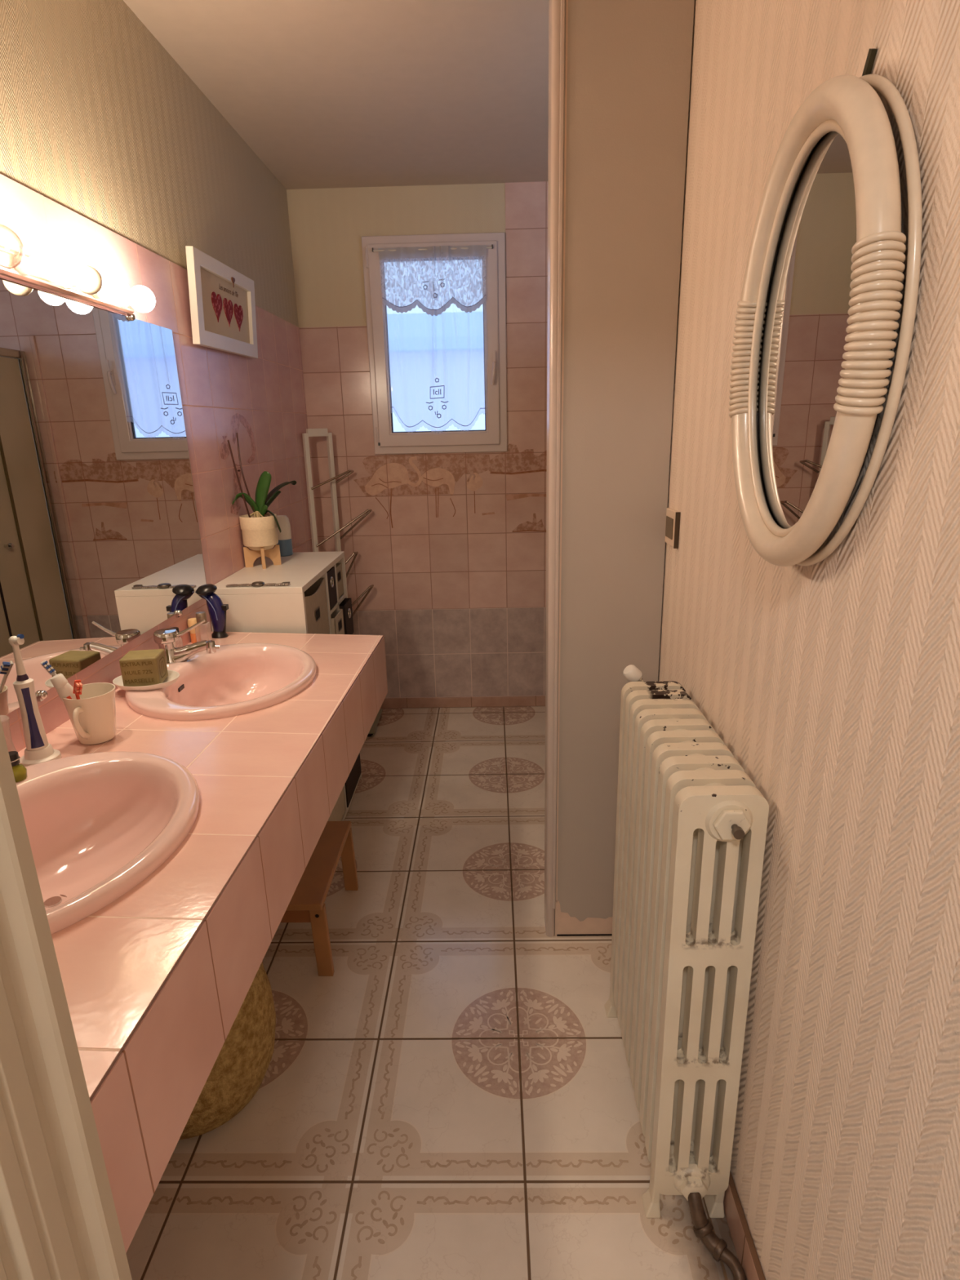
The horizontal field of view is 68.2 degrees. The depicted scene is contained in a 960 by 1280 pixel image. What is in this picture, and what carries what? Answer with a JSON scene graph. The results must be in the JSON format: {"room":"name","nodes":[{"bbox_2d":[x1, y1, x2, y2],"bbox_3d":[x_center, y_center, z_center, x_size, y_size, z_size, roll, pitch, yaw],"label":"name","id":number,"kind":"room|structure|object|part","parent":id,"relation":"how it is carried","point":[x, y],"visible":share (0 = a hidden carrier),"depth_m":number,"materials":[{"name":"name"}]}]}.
{"room":"bathroom","nodes":[
{"label":"bathroom","id":0,"kind":"room"},
{"bbox_2d":[0,0,319,751],"bbox_3d":[-0.918,-0.353,1.984,0.120,2.495,3.415,-1,17,1],"label":"wall","id":1,"kind":"structure","parent":0,"point":[113,159],"depth_m":1.95,"materials":[{"name":"beige paper"}]},
{"bbox_2d":[0,244,133,314],"bbox_3d":[-0.857,-0.671,1.236,0.042,0.048,1.008,-1,17,1],"label":"bar","id":2,"kind":"object","parent":1,"relation":"attached to","point":[8,257],"visible":0.49,"depth_m":1.40,"materials":[{"name":"silver metal"}]},
{"bbox_2d":[0,223,24,269],"bbox_3d":[-0.799,-0.652,1.174,0.077,0.068,0.068,-1,17,1],"label":"globe bulb","id":3,"kind":"object","parent":2,"relation":"attached to","point":[20,261],"visible":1,"depth_m":1.18,"materials":[{"name":"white glass"}]},
{"bbox_2d":[13,255,31,275],"bbox_3d":[-0.843,-0.692,1.309,0.016,0.033,0.033,-1,17,1],"label":"bulb socket","id":4,"kind":"object","parent":2,"relation":"attached to","point":[20,269],"depth_m":1.30,"materials":[{"name":"white paint"}]},
{"bbox_2d":[23,248,74,280],"bbox_3d":[-0.794,-0.693,1.308,0.083,0.054,0.054,-1,17,1],"label":"globe bulb","id":5,"kind":"object","parent":2,"relation":"attached to","point":[51,264],"visible":1,"depth_m":1.29,"materials":[{"name":"white glass"}]},
{"bbox_2d":[58,279,74,289],"bbox_3d":[-0.841,-0.732,1.443,0.016,0.033,0.033,-1,17,1],"label":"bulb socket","id":6,"kind":"object","parent":2,"relation":"attached to","point":[64,284],"depth_m":1.43,"materials":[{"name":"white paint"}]},
{"bbox_2d":[67,264,102,294],"bbox_3d":[-0.802,-0.733,1.442,0.063,0.054,0.054,-1,17,1],"label":"globe bulb","id":7,"kind":"object","parent":2,"relation":"attached to","point":[86,278],"visible":0.98,"depth_m":1.43,"materials":[{"name":"beige glass"}]},
{"bbox_2d":[92,292,103,299],"bbox_3d":[-0.839,-0.766,1.555,0.016,0.033,0.033,-1,17,1],"label":"bulb socket","id":8,"kind":"object","parent":2,"relation":"attached to","point":[95,296],"depth_m":1.55,"materials":[{"name":"white paint"}]},
{"bbox_2d":[98,276,130,303],"bbox_3d":[-0.800,-0.767,1.554,0.063,0.054,0.054,-1,17,1],"label":"globe bulb","id":9,"kind":"object","parent":2,"relation":"attached to","point":[115,289],"visible":0.96,"depth_m":1.54,"materials":[{"name":"white glass"}]},
{"bbox_2d":[118,302,128,306],"bbox_3d":[-0.838,-0.798,1.661,0.016,0.033,0.033,-1,17,1],"label":"bulb socket","id":10,"kind":"object","parent":2,"relation":"attached to","point":[123,304],"depth_m":1.66,"materials":[{"name":"white paint"}]},
{"bbox_2d":[124,285,155,312],"bbox_3d":[-0.797,-0.799,1.660,0.067,0.058,0.058,-1,17,1],"label":"globe bulb","id":11,"kind":"object","parent":2,"relation":"attached to","point":[141,299],"visible":0.85,"depth_m":1.64,"materials":[{"name":"white glass"}]},
{"bbox_2d":[0,277,206,715],"bbox_3d":[-0.863,-0.256,1.270,0.016,0.785,1.714,-1,17,1],"label":"vanity mirror","id":12,"kind":"object","parent":1,"relation":"attached to","point":[100,544],"visible":0.93,"depth_m":1.54,"materials":[{"name":"white mirror"}]},
{"bbox_2d":[17,631,387,1253],"bbox_3d":[-0.583,0.289,1.407,0.551,0.263,1.700,-1,17,1],"label":"countertop","id":13,"kind":"structure","parent":1,"relation":"attached to","point":[156,980],"depth_m":0.95,"materials":[{"name":"pink tile"}]},
{"bbox_2d":[0,715,16,751],"bbox_3d":[-0.816,0.184,1.212,0.042,0.106,0.040,-8,18,-20],"label":"clear bottle","id":14,"kind":"object","parent":13,"relation":"on","point":[4,718],"visible":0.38,"depth_m":1.21,"materials":[{"name":"beige plastic"}]},
{"bbox_3d":[-0.819,0.137,1.198,0.040,0.006,0.040,-1,17,1],"label":"lid","id":15,"kind":"part","parent":14,"relation":"part of","materials":[{"name":"beige plastic"}]},
{"bbox_2d":[8,634,61,766],"bbox_3d":[-0.799,0.105,1.250,0.067,0.241,0.064,-1,17,1],"label":"electric toothbrush","id":16,"kind":"object","parent":13,"relation":"on","point":[37,750],"visible":0.95,"depth_m":1.25,"materials":[{"name":"white paint"}]},
{"bbox_3d":[-0.798,0.131,1.258,0.034,0.130,0.034,-1,17,1],"label":"brush handle","id":17,"kind":"part","parent":16,"relation":"part of","materials":[{"name":"white paint"}]},
{"bbox_2d":[62,682,115,744],"bbox_3d":[-0.753,0.147,1.369,0.092,0.100,0.103,10,20,32],"label":"mug","id":18,"kind":"object","parent":13,"relation":"on","point":[92,717],"visible":0.94,"depth_m":1.35,"materials":[{"name":"beige ceramic"}]},
{"bbox_2d":[40,660,57,676],"bbox_3d":[-0.781,0.111,1.362,0.100,0.155,0.018,-2,17,-3],"label":"toothbrush","id":19,"kind":"object","parent":18,"relation":"in","point":[45,664],"visible":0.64,"depth_m":1.34,"materials":[{"name":"white paint"}]},
{"bbox_2d":[50,673,80,703],"bbox_3d":[-0.769,0.117,1.341,0.062,0.114,0.027,-6,17,-16],"label":"toothpaste tube","id":20,"kind":"object","parent":18,"relation":"in","point":[64,690],"visible":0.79,"depth_m":1.32,"materials":[{"name":"white paint"}]},
{"bbox_2d":[72,679,82,699],"bbox_3d":[-0.753,0.131,1.339,0.018,0.126,0.049,-12,20,-31],"label":"toothbrush","id":21,"kind":"object","parent":18,"relation":"in","point":[77,685],"visible":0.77,"depth_m":1.31,"materials":[{"name":"red plastic"}]},
{"bbox_3d":[-0.745,0.159,1.323,0.009,0.071,0.039,-3,17,-4],"label":"mug handle","id":22,"kind":"part","parent":18,"relation":"part of","materials":[{"name":"beige ceramic"}]},
{"bbox_2d":[15,751,199,934],"bbox_3d":[-0.644,0.344,1.047,0.423,0.175,0.553,-1,17,1],"label":"basin","id":23,"kind":"object","parent":13,"relation":"in","point":[98,824],"visible":0.83,"depth_m":1.20,"materials":[{"name":"pink ceramic"}]},
{"bbox_2d":[8,751,26,782],"bbox_3d":[-0.768,0.218,1.169,0.034,0.066,0.034,-1,17,1],"label":"bottle","id":24,"kind":"object","parent":23,"relation":"on","point":[20,771],"visible":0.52,"depth_m":1.16,"materials":[{"name":"yellow glass"}]},
{"bbox_2d":[169,626,182,646],"bbox_3d":[-0.833,0.005,1.938,0.034,0.076,0.034,-1,17,1],"label":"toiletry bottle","id":25,"kind":"object","parent":13,"relation":"on","point":[175,628],"visible":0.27,"depth_m":1.93,"materials":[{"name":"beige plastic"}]},
{"bbox_2d":[153,619,220,663],"bbox_3d":[-0.750,0.010,1.813,0.162,0.119,0.059,-1,17,1],"label":"mixer tap","id":26,"kind":"object","parent":13,"relation":"on","point":[166,638],"visible":0.96,"depth_m":1.81,"materials":[{"name":"silver metal"}]},
{"bbox_3d":[-0.745,0.034,1.821,0.101,0.068,0.036,-1,17,1],"label":"spout","id":27,"kind":"part","parent":26,"relation":"part of","materials":[{"name":"silver metal"}]},
{"bbox_3d":[-0.748,-0.028,1.812,0.089,0.045,0.012,-4,17,-8],"label":"tap lever","id":28,"kind":"part","parent":26,"relation":"part of","materials":[{"name":"silver metal"}]},
{"bbox_2d":[186,617,200,643],"bbox_3d":[-0.833,-0.029,2.067,0.034,0.074,0.034,-1,17,1],"label":"toiletry bottle","id":29,"kind":"object","parent":13,"relation":"on","point":[191,621],"visible":0.78,"depth_m":2.06,"materials":[{"name":"orange plastic"}]},
{"bbox_2d":[195,611,212,642],"bbox_3d":[-0.804,-0.034,2.054,0.036,0.093,0.030,-1,17,1],"label":"perfume bottle","id":30,"kind":"object","parent":13,"relation":"on","point":[200,615],"visible":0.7,"depth_m":2.04,"materials":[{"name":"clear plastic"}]},
{"bbox_2d":[195,583,228,638],"bbox_3d":[-0.799,-0.086,2.121,0.089,0.162,0.060,-1,17,1],"label":"electric shaver","id":31,"kind":"object","parent":13,"relation":"on","point":[217,610],"visible":1,"depth_m":2.11,"materials":[{"name":"blue plastic"}]},
{"bbox_2d":[124,643,316,720],"bbox_3d":[-0.624,0.150,1.770,0.423,0.175,0.553,-1,17,1],"label":"basin","id":32,"kind":"object","parent":13,"relation":"in","point":[241,678],"visible":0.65,"depth_m":1.88,"materials":[{"name":"pink ceramic"}]},
{"bbox_2d":[112,670,179,690],"bbox_3d":[-0.773,0.097,1.645,0.147,0.020,0.118,-1,17,1],"label":"soap dish","id":33,"kind":"object","parent":32,"relation":"on","point":[173,676],"visible":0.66,"depth_m":1.62,"materials":[{"name":"white ceramic"}]},
{"bbox_2d":[119,648,168,686],"bbox_3d":[-0.774,0.065,1.634,0.080,0.070,0.072,-4,17,-7],"label":"soap bar","id":34,"kind":"object","parent":33,"relation":"on","point":[140,668],"visible":1,"depth_m":1.60,"materials":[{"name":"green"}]},
{"bbox_2d":[185,245,257,358],"bbox_3d":[-0.840,-1.090,2.336,0.049,0.270,0.553,-1,17,1],"label":"framed picture","id":35,"kind":"object","parent":1,"relation":"attached to","point":[222,302],"visible":1,"depth_m":2.28,"materials":[{"name":"white paint"}]},
{"bbox_2d":[123,0,548,189],"bbox_3d":[0.221,-1.351,0.710,2.442,0.100,5.345,-1,17,1],"label":"ceiling","id":36,"kind":"structure","parent":0,"point":[326,94],"depth_m":2.20,"materials":[{"name":"paint"}]},
{"bbox_2d":[286,181,547,697],"bbox_3d":[0.328,-0.860,3.574,2.362,2.495,0.161,-1,17,1],"label":"wall","id":37,"kind":"structure","parent":0,"point":[451,547],"depth_m":3.51,"materials":[{"name":"pink tile"}]},
{"bbox_2d":[302,428,373,616],"bbox_3d":[-0.674,-0.321,3.567,0.304,1.430,0.089,-5,17,-13],"label":"towel rack","id":38,"kind":"object","parent":37,"relation":"attached to","point":[309,432],"visible":0.6,"depth_m":3.43,"materials":[{"name":"white metal"}]},
{"bbox_3d":[-0.802,-0.291,3.513,0.021,1.410,0.024,-15,22,-39],"label":"rack post","id":39,"kind":"part","parent":38,"relation":"part of","materials":[{"name":"white metal"}]},
{"bbox_3d":[-0.714,-0.777,3.426,0.220,0.087,0.077,-7,18,-19],"label":"swing rod","id":40,"kind":"part","parent":38,"relation":"part of","materials":[{"name":"silver metal"}]},
{"bbox_3d":[-0.707,-0.317,3.592,0.021,1.410,0.024,-15,22,-39],"label":"rack post","id":41,"kind":"part","parent":38,"relation":"part of","materials":[{"name":"white metal"}]},
{"bbox_3d":[-0.672,-0.557,3.498,0.287,0.172,0.088,-5,17,-13],"label":"swing rod","id":42,"kind":"part","parent":38,"relation":"part of","materials":[{"name":"silver metal"}]},
{"bbox_3d":[-0.709,-0.349,3.554,0.215,0.181,0.075,-8,18,-20],"label":"swing rod","id":43,"kind":"part","parent":38,"relation":"part of","materials":[{"name":"silver metal"}]},
{"bbox_3d":[-0.670,-0.164,3.615,0.274,0.229,0.086,-5,17,-13],"label":"swing rod","id":44,"kind":"part","parent":38,"relation":"part of","materials":[{"name":"silver metal"}]},
{"bbox_2d":[361,232,506,454],"bbox_3d":[-0.202,-1.373,3.336,0.649,0.954,0.136,-1,17,1],"label":"window","id":45,"kind":"structure","parent":37,"relation":"in","point":[493,438],"depth_m":3.33,"materials":[{"name":"white plastic"}]},
{"bbox_2d":[372,244,493,427],"bbox_3d":[-0.205,-1.379,3.290,0.545,0.805,0.033,-1,17,1],"label":"curtain","id":46,"kind":"object","parent":45,"relation":"hanging from","point":[442,254],"visible":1,"depth_m":3.21,"materials":[{"name":"white fabric"}]},
{"bbox_3d":[-0.213,-1.753,3.178,0.533,0.007,0.007,-1,17,1],"label":"curtain rod","id":47,"kind":"part","parent":46,"relation":"part of","materials":[{"name":"white paint"}]},
{"bbox_3d":[-0.209,-1.538,3.235,0.475,0.060,0.020,-1,17,1],"label":"valance cord","id":48,"kind":"part","parent":46,"relation":"part of","materials":[{"name":"grey fabric"}]},
{"bbox_3d":[-0.199,-1.067,3.386,0.458,0.100,0.013,-1,17,1],"label":"hem cord","id":49,"kind":"part","parent":46,"relation":"part of","materials":[{"name":"fabric"}]},
{"bbox_3d":[-0.206,-1.391,3.286,0.487,0.775,0.020,-1,17,1],"label":"curtain panel","id":50,"kind":"part","parent":46,"relation":"part of","materials":[{"name":"white fabric"}]},
{"bbox_3d":[0.063,-1.273,3.313,0.026,0.153,0.042,-1,17,1],"label":"handle","id":51,"kind":"part","parent":45,"relation":"part of","materials":[{"name":"white plastic"}]},
{"bbox_2d":[380,695,545,708],"bbox_3d":[-0.132,0.339,3.855,1.352,0.058,0.009,-1,17,1],"label":"baseboard","id":52,"kind":"structure","parent":37,"relation":"attached to","point":[537,700],"depth_m":3.85,"materials":[{"name":"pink tile"}]},
{"bbox_2d":[125,706,738,1279],"bbox_3d":[0.277,1.140,1.434,2.442,0.101,5.295,-1,17,1],"label":"floor","id":53,"kind":"structure","parent":0,"point":[455,1101],"depth_m":1.63,"materials":[{"name":"beige tile"}]},
{"bbox_2d":[179,962,275,1139],"bbox_3d":[-0.653,0.858,1.595,0.366,0.390,0.366,-1,17,1],"label":"straw basket","id":54,"kind":"object","parent":53,"relation":"on","point":[240,1068],"visible":0.18,"depth_m":1.51,"materials":[{"name":"brown wicker"}]},
{"bbox_2d":[210,551,361,821],"bbox_3d":[-0.684,0.222,2.655,0.299,0.998,0.659,-1,17,1],"label":"shelf unit","id":55,"kind":"object","parent":53,"relation":"on","point":[269,608],"visible":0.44,"depth_m":2.23,"materials":[{"name":"white paint"}]},
{"bbox_2d":[226,581,289,586],"bbox_3d":[-0.696,-0.175,2.222,0.196,0.011,0.039,-1,17,1],"label":"watch","id":56,"kind":"object","parent":55,"relation":"on","point":[257,584],"visible":1,"depth_m":2.21,"materials":[{"name":"grey metal"}]},
{"bbox_3d":[-0.689,0.324,2.351,0.299,0.978,0.018,-1,17,1],"label":"panel","id":57,"kind":"part","parent":55,"relation":"part of","materials":[{"name":"white paint"}]},
{"bbox_2d":[226,432,296,533],"bbox_3d":[-0.744,-0.554,2.498,0.124,0.343,0.285,12,21,38],"label":"orchid","id":58,"kind":"object","parent":55,"relation":"on","point":[264,500],"visible":0.94,"depth_m":2.47,"materials":[{"name":"green plant"}]},
{"bbox_3d":[-0.830,-0.546,2.423,0.024,0.268,0.070,5,18,21],"label":"flower stem","id":59,"kind":"part","parent":58,"relation":"part of","materials":[{"name":"red plant"}]},
{"bbox_3d":[-0.819,-0.572,2.453,0.047,0.281,0.041,5,18,19],"label":"flower stem","id":60,"kind":"part","parent":58,"relation":"part of","materials":[{"name":"red plant"}]},
{"bbox_2d":[243,544,281,568],"bbox_3d":[-0.781,-0.302,2.545,0.096,0.072,0.096,7,19,25],"label":"plant stand","id":61,"kind":"object","parent":55,"relation":"on","point":[250,556],"visible":0.94,"depth_m":2.53,"materials":[{"name":"brown wood"}]},
{"bbox_2d":[239,513,278,550],"bbox_3d":[-0.783,-0.383,2.521,0.127,0.120,0.127,-1,17,1],"label":"orchid pot","id":62,"kind":"object","parent":61,"relation":"on","point":[257,533],"visible":0.9,"depth_m":2.47,"materials":[{"name":"beige ceramic"}]},
{"bbox_3d":[-0.695,-0.246,2.514,0.299,0.020,0.659,-1,17,1],"label":"panel","id":63,"kind":"part","parent":55,"relation":"part of","materials":[{"name":"white paint"}]},
{"bbox_2d":[274,515,293,556],"bbox_3d":[-0.766,-0.406,2.746,0.068,0.154,0.071,-1,17,1],"label":"air freshener","id":64,"kind":"object","parent":55,"relation":"on","point":[285,542],"visible":0.72,"depth_m":2.72,"materials":[{"name":"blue plastic"}]},
{"bbox_2d":[274,538,293,556],"bbox_3d":[-0.765,-0.363,2.759,0.068,0.064,0.071,-1,17,1],"label":"cup","id":65,"kind":"object","parent":64,"relation":"on","point":[285,545],"depth_m":2.73,"materials":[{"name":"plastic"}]},
{"bbox_2d":[303,577,329,634],"bbox_3d":[-0.685,-0.035,2.410,0.278,0.294,0.297,-1,17,1],"label":"storage bin","id":66,"kind":"object","parent":55,"relation":"on","point":[315,597],"visible":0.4,"depth_m":2.43,"materials":[{"name":"fabric"}]},
{"bbox_2d":[326,566,337,610],"bbox_3d":[-0.682,-0.187,2.617,0.281,0.138,0.141,-1,17,1],"label":"storage bin","id":67,"kind":"object","parent":55,"relation":"on","point":[331,573],"visible":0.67,"depth_m":2.62,"materials":[{"name":"black cardboard"}]},
{"bbox_2d":[327,787,345,821],"bbox_3d":[-0.670,0.586,2.597,0.280,0.267,0.297,-1,17,1],"label":"storage bin","id":68,"kind":"object","parent":55,"relation":"on","point":[337,814],"visible":0.09,"depth_m":2.67,"materials":[{"name":"fabric"}]},
{"bbox_2d":[330,608,344,634],"bbox_3d":[-0.670,-0.030,2.664,0.296,0.138,0.141,-1,17,1],"label":"storage bin","id":69,"kind":"object","parent":55,"relation":"on","point":[336,617],"visible":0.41,"depth_m":2.65,"materials":[{"name":"cardboard"}]},
{"bbox_2d":[335,563,343,598],"bbox_3d":[-0.684,-0.225,2.770,0.272,0.123,0.138,-1,17,1],"label":"storage bin","id":70,"kind":"object","parent":55,"relation":"on","point":[339,566],"visible":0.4,"depth_m":2.78,"materials":[{"name":"cardboard"}]},
{"bbox_2d":[338,598,353,634],"bbox_3d":[-0.665,-0.079,2.814,0.303,0.144,0.138,-1,17,1],"label":"storage bin","id":71,"kind":"object","parent":55,"relation":"on","point":[346,604],"visible":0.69,"depth_m":2.80,"materials":[{"name":"black cardboard"}]},
{"bbox_3d":[-0.679,0.139,2.965,0.299,0.978,0.018,-1,17,1],"label":"panel","id":72,"kind":"part","parent":55,"relation":"part of","materials":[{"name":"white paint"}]},
{"bbox_2d":[345,752,361,807],"bbox_3d":[-0.660,0.494,2.904,0.289,0.267,0.297,-1,17,1],"label":"storage bin","id":73,"kind":"object","parent":55,"relation":"on","point":[351,783],"visible":0.16,"depth_m":2.90,"materials":[{"name":"brown fabric"}]},
{"bbox_2d":[262,821,358,976],"bbox_3d":[-0.531,0.767,2.134,0.242,0.248,0.423,-1,17,1],"label":"step stool","id":74,"kind":"object","parent":53,"relation":"on","point":[307,904],"visible":0.51,"depth_m":2.00,"materials":[{"name":"brown wood"}]},
{"bbox_3d":[-0.536,0.746,1.933,0.155,0.048,0.014,-1,17,1],"label":"rail","id":75,"kind":"part","parent":74,"relation":"part of","materials":[{"name":"brown wood"}]},
{"bbox_3d":[-0.533,0.658,2.101,0.226,0.020,0.423,-1,17,1],"label":"seat","id":76,"kind":"part","parent":74,"relation":"part of","materials":[{"name":"brown wood"}]},
{"bbox_3d":[-0.437,0.829,1.956,0.049,0.229,0.018,-1,17,1],"label":"leg","id":77,"kind":"part","parent":74,"relation":"part of","materials":[{"name":"brown wood"}]},
{"bbox_3d":[-0.431,0.718,2.322,0.049,0.229,0.018,-1,17,1],"label":"leg","id":78,"kind":"part","parent":74,"relation":"part of","materials":[{"name":"brown wood"}]},
{"bbox_2d":[367,709,382,737],"bbox_3d":[-0.659,0.429,3.644,0.279,0.030,0.300,-1,17,1],"label":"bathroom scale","id":79,"kind":"object","parent":53,"relation":"on","point":[375,724],"visible":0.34,"depth_m":3.59,"materials":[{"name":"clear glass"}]},
{"bbox_2d":[604,664,768,1279],"bbox_3d":[0.387,0.600,1.429,0.152,0.939,0.693,-1,17,1],"label":"radiator","id":80,"kind":"object","parent":53,"relation":"on","point":[691,824],"visible":1,"depth_m":1.27,"materials":[{"name":"metal"}]},
{"bbox_3d":[0.348,0.077,1.615,0.042,0.042,0.037,-1,17,1],"label":"valve knob","id":81,"kind":"part","parent":80,"relation":"part of","materials":[{"name":"white paint"}]},
{"bbox_2d":[555,0,694,935],"bbox_3d":[0.332,-0.325,1.796,0.270,2.495,0.086,-1,17,1],"label":"door","id":82,"kind":"structure","parent":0,"point":[628,63],"depth_m":1.67,"materials":[{"name":"paint"}]},
{"bbox_2d":[544,0,564,937],"bbox_3d":[0.184,-0.323,1.800,0.026,2.495,0.098,-1,17,1],"label":"trim","id":83,"kind":"structure","parent":82,"relation":"attached to","point":[554,6],"depth_m":1.71,"materials":[{"name":"paint"}]},
{"bbox_2d":[556,933,612,936],"bbox_3d":[0.360,0.879,2.114,0.260,0.005,0.004,-1,17,1],"label":"trim","id":84,"kind":"structure","parent":82,"relation":"attached to","point":[569,935],"depth_m":2.11,"materials":[{"name":"black"}]},
{"bbox_2d":[657,0,959,1279],"bbox_3d":[0.502,0.158,0.179,0.120,2.495,3.466,-1,17,1],"label":"wall","id":85,"kind":"structure","parent":0,"point":[833,683],"depth_m":0.91,"materials":[{"name":"beige paper"}]},
{"bbox_2d":[664,507,680,548],"bbox_3d":[0.460,-0.269,1.697,0.012,0.084,0.096,-1,17,1],"label":"light switch","id":86,"kind":"object","parent":85,"relation":"attached to","point":[673,517],"visible":1,"depth_m":1.67,"materials":[{"name":"beige plastic"}]},
{"bbox_2d":[723,1169,765,1279],"bbox_3d":[0.462,1.323,0.484,0.012,0.090,3.376,-1,17,1],"label":"baseboard","id":87,"kind":"structure","parent":85,"relation":"attached to","point":[743,1242],"depth_m":1.28,"materials":[{"name":"brown tile"}]},
{"bbox_2d":[728,48,922,566],"bbox_3d":[0.416,-0.388,0.911,0.061,0.588,0.420,-1,17,1],"label":"oval mirror","id":88,"kind":"object","parent":85,"relation":"attached to","point":[820,304],"visible":1,"depth_m":0.85,"materials":[{"name":"beige paint"}]},
{"bbox_3d":[-0.604,0.117,0.399,0.557,2.495,0.118,-1,17,1],"label":"wall","id":89,"kind":"structure","parent":0,"visible":0},
{"bbox_2d":[0,717,132,1279],"bbox_3d":[-0.306,0.294,0.440,0.030,2.120,0.140,-1,17,1],"label":"door","id":90,"kind":"structure","parent":89,"relation":"in","point":[59,1220],"depth_m":0.47,"materials":[{"name":"paint"}]},
{"label":"outside","id":91,"kind":"structure","parent":0,"visible":0},
{"bbox_2d":[386,311,484,431],"bbox_3d":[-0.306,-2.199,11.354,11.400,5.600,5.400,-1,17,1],"label":"window pane","id":92,"kind":"structure","parent":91,"point":[410,335],"depth_m":8.51,"materials":[{"name":"clear glass"}]}
]}

